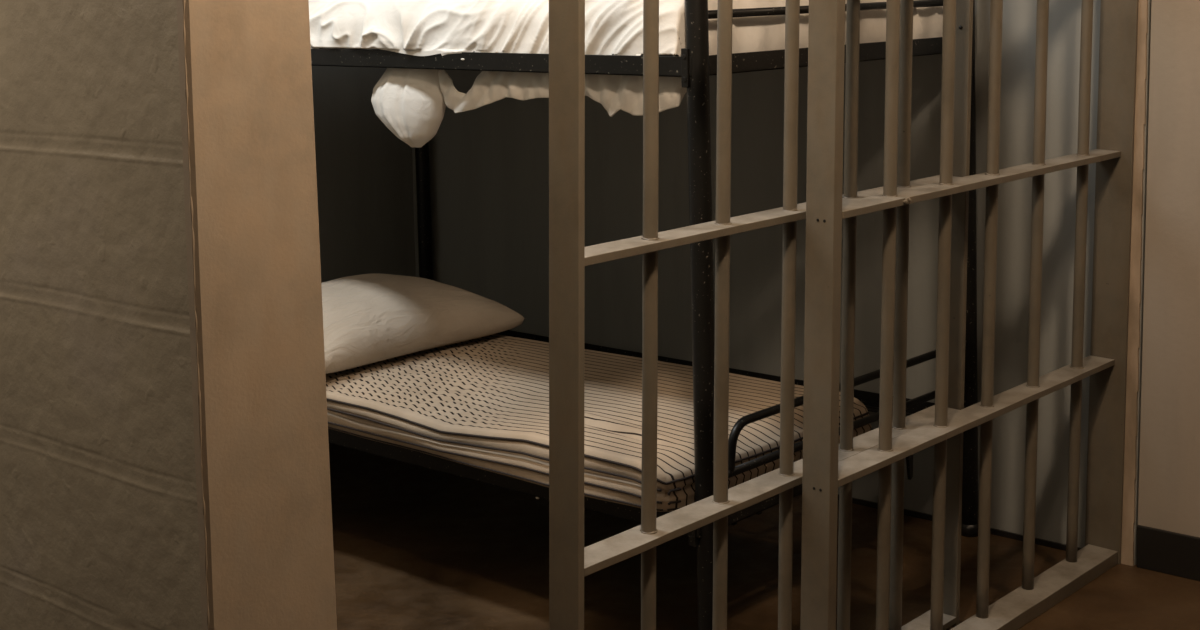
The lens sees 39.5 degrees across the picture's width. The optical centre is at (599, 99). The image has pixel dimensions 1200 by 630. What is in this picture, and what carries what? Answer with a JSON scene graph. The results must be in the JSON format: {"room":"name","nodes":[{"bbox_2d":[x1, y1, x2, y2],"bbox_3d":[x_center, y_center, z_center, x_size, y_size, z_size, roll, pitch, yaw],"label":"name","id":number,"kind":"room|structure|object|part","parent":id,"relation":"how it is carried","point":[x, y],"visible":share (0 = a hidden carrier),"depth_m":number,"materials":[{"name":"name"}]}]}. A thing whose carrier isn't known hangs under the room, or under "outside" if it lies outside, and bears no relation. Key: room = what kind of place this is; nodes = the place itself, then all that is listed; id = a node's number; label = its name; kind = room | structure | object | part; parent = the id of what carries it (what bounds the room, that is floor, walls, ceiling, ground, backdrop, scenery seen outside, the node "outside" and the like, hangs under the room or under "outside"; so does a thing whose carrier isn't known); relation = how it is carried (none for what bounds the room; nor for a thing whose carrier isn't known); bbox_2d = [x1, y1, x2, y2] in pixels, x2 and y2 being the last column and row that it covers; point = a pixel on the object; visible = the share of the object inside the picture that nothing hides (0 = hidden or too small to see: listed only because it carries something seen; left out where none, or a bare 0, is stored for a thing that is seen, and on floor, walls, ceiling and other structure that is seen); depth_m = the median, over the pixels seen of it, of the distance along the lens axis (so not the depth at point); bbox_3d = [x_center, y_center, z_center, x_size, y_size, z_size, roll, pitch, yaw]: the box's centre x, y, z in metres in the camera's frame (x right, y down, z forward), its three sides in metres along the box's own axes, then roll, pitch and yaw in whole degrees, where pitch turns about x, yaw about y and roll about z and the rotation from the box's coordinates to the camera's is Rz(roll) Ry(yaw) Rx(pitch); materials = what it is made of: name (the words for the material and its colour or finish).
{"room":"prison interior","nodes":[
{"label":"prison interior","id":0,"kind":"room"},
{"bbox_2d":[0,0,201,629],"bbox_3d":[-1.331,-0.028,2.785,2.404,2.500,0.186,3,6,41],"label":"wall","id":1,"kind":"structure","parent":0,"point":[99,513],"depth_m":2.09,"materials":[{"name":"grey concrete"}]},
{"bbox_2d":[182,0,208,629],"bbox_3d":[-0.473,0.168,1.941,0.006,1.600,0.011,3,6,41],"label":"trim","id":2,"kind":"structure","parent":1,"relation":"attached to","point":[183,1],"depth_m":1.95,"materials":[{"name":"paint"}]},
{"bbox_2d":[177,0,336,629],"bbox_3d":[-0.462,0.009,2.049,0.143,2.500,0.211,3,6,41],"label":"trim","id":3,"kind":"structure","parent":1,"relation":"attached to","point":[253,180],"depth_m":2.01,"materials":[{"name":"paint"}]},
{"bbox_2d":[312,48,415,282],"bbox_3d":[-1.434,-0.157,4.575,0.100,2.500,2.364,3,6,41],"label":"wall","id":4,"kind":"structure","parent":0,"point":[364,172],"depth_m":5.29,"materials":[{"name":"grey paint"}]},
{"bbox_2d":[329,443,1199,629],"bbox_3d":[0.339,1.325,1.683,6.800,0.100,7.200,3,6,41],"label":"floor","id":5,"kind":"structure","parent":0,"point":[415,547],"depth_m":3.93,"materials":[{"name":"concrete"}]},
{"bbox_2d":[311,0,977,629],"bbox_3d":[-0.186,0.229,4.326,1.997,1.720,1.134,3,6,41],"label":"bunk bed","id":6,"kind":"object","parent":5,"relation":"on","point":[695,65],"visible":0.38,"depth_m":3.49,"materials":[{"name":"black metal"}]},
{"bbox_3d":[-0.573,0.160,5.365,0.045,1.720,0.061,3,6,41],"label":"post","id":7,"kind":"part","parent":6,"relation":"part of","materials":[{"name":"black metal"}]},
{"bbox_3d":[-0.550,-0.098,3.891,1.955,0.040,0.035,3,6,41],"label":"long rail","id":8,"kind":"part","parent":6,"relation":"part of","materials":[{"name":"black metal"}]},
{"bbox_3d":[-0.532,0.815,3.958,1.955,0.042,0.035,3,6,41],"label":"long rail","id":9,"kind":"part","parent":6,"relation":"part of","materials":[{"name":"black metal"}]},
{"bbox_2d":[326,334,871,511],"bbox_3d":[-0.337,0.713,4.179,1.944,0.102,0.774,3,6,41],"label":"mattress","id":10,"kind":"object","parent":6,"relation":"on","point":[482,402],"visible":0.39,"depth_m":3.79,"materials":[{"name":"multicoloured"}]},
{"bbox_2d":[321,273,526,373],"bbox_3d":[-0.644,0.569,4.431,0.520,0.186,0.770,2,5,38],"label":"pillow","id":11,"kind":"object","parent":10,"relation":"on","point":[374,317],"visible":0.63,"depth_m":4.30,"materials":[{"name":"fabric"}]},
{"bbox_2d":[309,0,942,147],"bbox_3d":[-0.212,-0.123,4.278,1.929,0.393,1.109,3,6,41],"label":"sheet","id":12,"kind":"object","parent":6,"relation":"on","point":[411,103],"visible":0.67,"depth_m":3.64,"materials":[{"name":"white fabric"}]},
{"bbox_3d":[0.168,-0.062,3.250,0.016,0.076,0.016,3,6,41],"label":"coupling plate","id":13,"kind":"part","parent":6,"relation":"part of","materials":[{"name":"black metal"}]},
{"bbox_3d":[0.185,0.848,3.317,0.016,0.076,0.016,3,6,41],"label":"coupling plate","id":14,"kind":"part","parent":6,"relation":"part of","materials":[{"name":"black metal"}]},
{"bbox_3d":[0.200,0.297,3.287,0.045,1.720,0.061,3,6,41],"label":"post","id":15,"kind":"part","parent":6,"relation":"part of","materials":[{"name":"black metal"}]},
{"bbox_3d":[0.179,0.759,4.778,1.955,0.042,0.035,3,6,41],"label":"long rail","id":16,"kind":"part","parent":6,"relation":"part of","materials":[{"name":"black metal"}]},
{"bbox_3d":[0.534,-0.103,3.676,0.035,0.040,1.050,3,6,41],"label":"rail","id":17,"kind":"part","parent":6,"relation":"part of","materials":[{"name":"black metal"}]},
{"bbox_3d":[0.552,0.810,3.742,0.035,0.042,1.050,3,6,41],"label":"rail","id":18,"kind":"part","parent":6,"relation":"part of","materials":[{"name":"black metal"}]},
{"bbox_3d":[0.899,0.225,4.092,0.045,1.720,0.061,3,6,41],"label":"post","id":19,"kind":"part","parent":6,"relation":"part of","materials":[{"name":"black metal"}]},
{"bbox_2d":[549,0,972,629],"bbox_3d":[0.344,0.062,3.008,0.124,2.201,1.220,3,6,41],"label":"door","id":20,"kind":"structure","parent":5,"relation":"on","point":[570,561],"depth_m":2.87,"materials":[{"name":"paint"}]},
{"bbox_3d":[0.343,0.694,3.066,0.063,0.014,1.192,5,7,41],"label":"cross rail","id":21,"kind":"part","parent":20,"relation":"part of","materials":[{"name":"metal"}]},
{"bbox_3d":[0.344,0.206,3.021,0.063,0.014,1.192,5,7,41],"label":"cross rail","id":22,"kind":"part","parent":20,"relation":"part of","materials":[{"name":"metal"}]},
{"bbox_3d":[0.342,1.140,3.107,0.063,0.014,1.192,5,7,41],"label":"rail","id":23,"kind":"part","parent":20,"relation":"part of","materials":[{"name":"metal"}]},
{"bbox_2d":[412,0,1199,564],"bbox_3d":[1.890,-0.129,3.326,6.700,2.500,0.100,3,6,41],"label":"wall","id":24,"kind":"structure","parent":0,"point":[489,163],"depth_m":4.24,"materials":[{"name":"grey paint"}]},
{"bbox_2d":[838,494,1081,550],"bbox_3d":[0.295,1.044,4.746,2.370,0.014,0.006,3,6,41],"label":"baseboard","id":25,"kind":"structure","parent":24,"relation":"attached to","point":[1042,542],"depth_m":4.14,"materials":[{"name":"black rubber"}]},
{"bbox_2d":[1121,0,1147,565],"bbox_3d":[1.235,-0.153,3.820,0.086,2.500,0.007,3,6,41],"label":"trim","id":26,"kind":"structure","parent":24,"relation":"attached to","point":[1132,384],"depth_m":3.87,"materials":[{"name":"paint"}]},
{"bbox_2d":[1137,525,1199,580],"bbox_3d":[2.833,1.113,2.545,4.169,0.100,0.010,3,6,41],"label":"baseboard","id":27,"kind":"structure","parent":24,"relation":"attached to","point":[1158,550],"depth_m":3.85,"materials":[{"name":"black rubber"}]},
{"bbox_2d":[800,0,1138,629],"bbox_3d":[0.799,-0.088,3.393,0.156,2.451,1.217,3,6,41],"label":"bars","id":28,"kind":"object","parent":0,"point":[1113,155],"visible":1,"depth_m":3.46,"materials":[{"name":"paint"}]},
{"bbox_3d":[0.400,-0.049,2.955,0.060,2.450,0.027,5,7,41],"label":"post","id":29,"kind":"part","parent":28,"relation":"part of","materials":[{"name":"metal"}]},
{"bbox_3d":[0.794,0.651,3.477,0.062,0.014,1.180,5,7,41],"label":"cross rail","id":30,"kind":"part","parent":28,"relation":"part of","materials":[{"name":"metal"}]},
{"bbox_3d":[0.795,0.163,3.432,0.062,0.014,1.180,5,7,41],"label":"cross rail","id":31,"kind":"part","parent":28,"relation":"part of","materials":[{"name":"metal"}]},
{"bbox_3d":[0.806,1.115,3.508,0.074,0.031,1.180,5,7,41],"label":"sill","id":32,"kind":"part","parent":28,"relation":"part of","materials":[{"name":"paint"}]},
{"bbox_3d":[1.195,-0.129,3.848,0.088,2.450,0.009,5,7,41],"label":"wall plate","id":33,"kind":"part","parent":28,"relation":"part of","materials":[{"name":"paint"}]}
]}

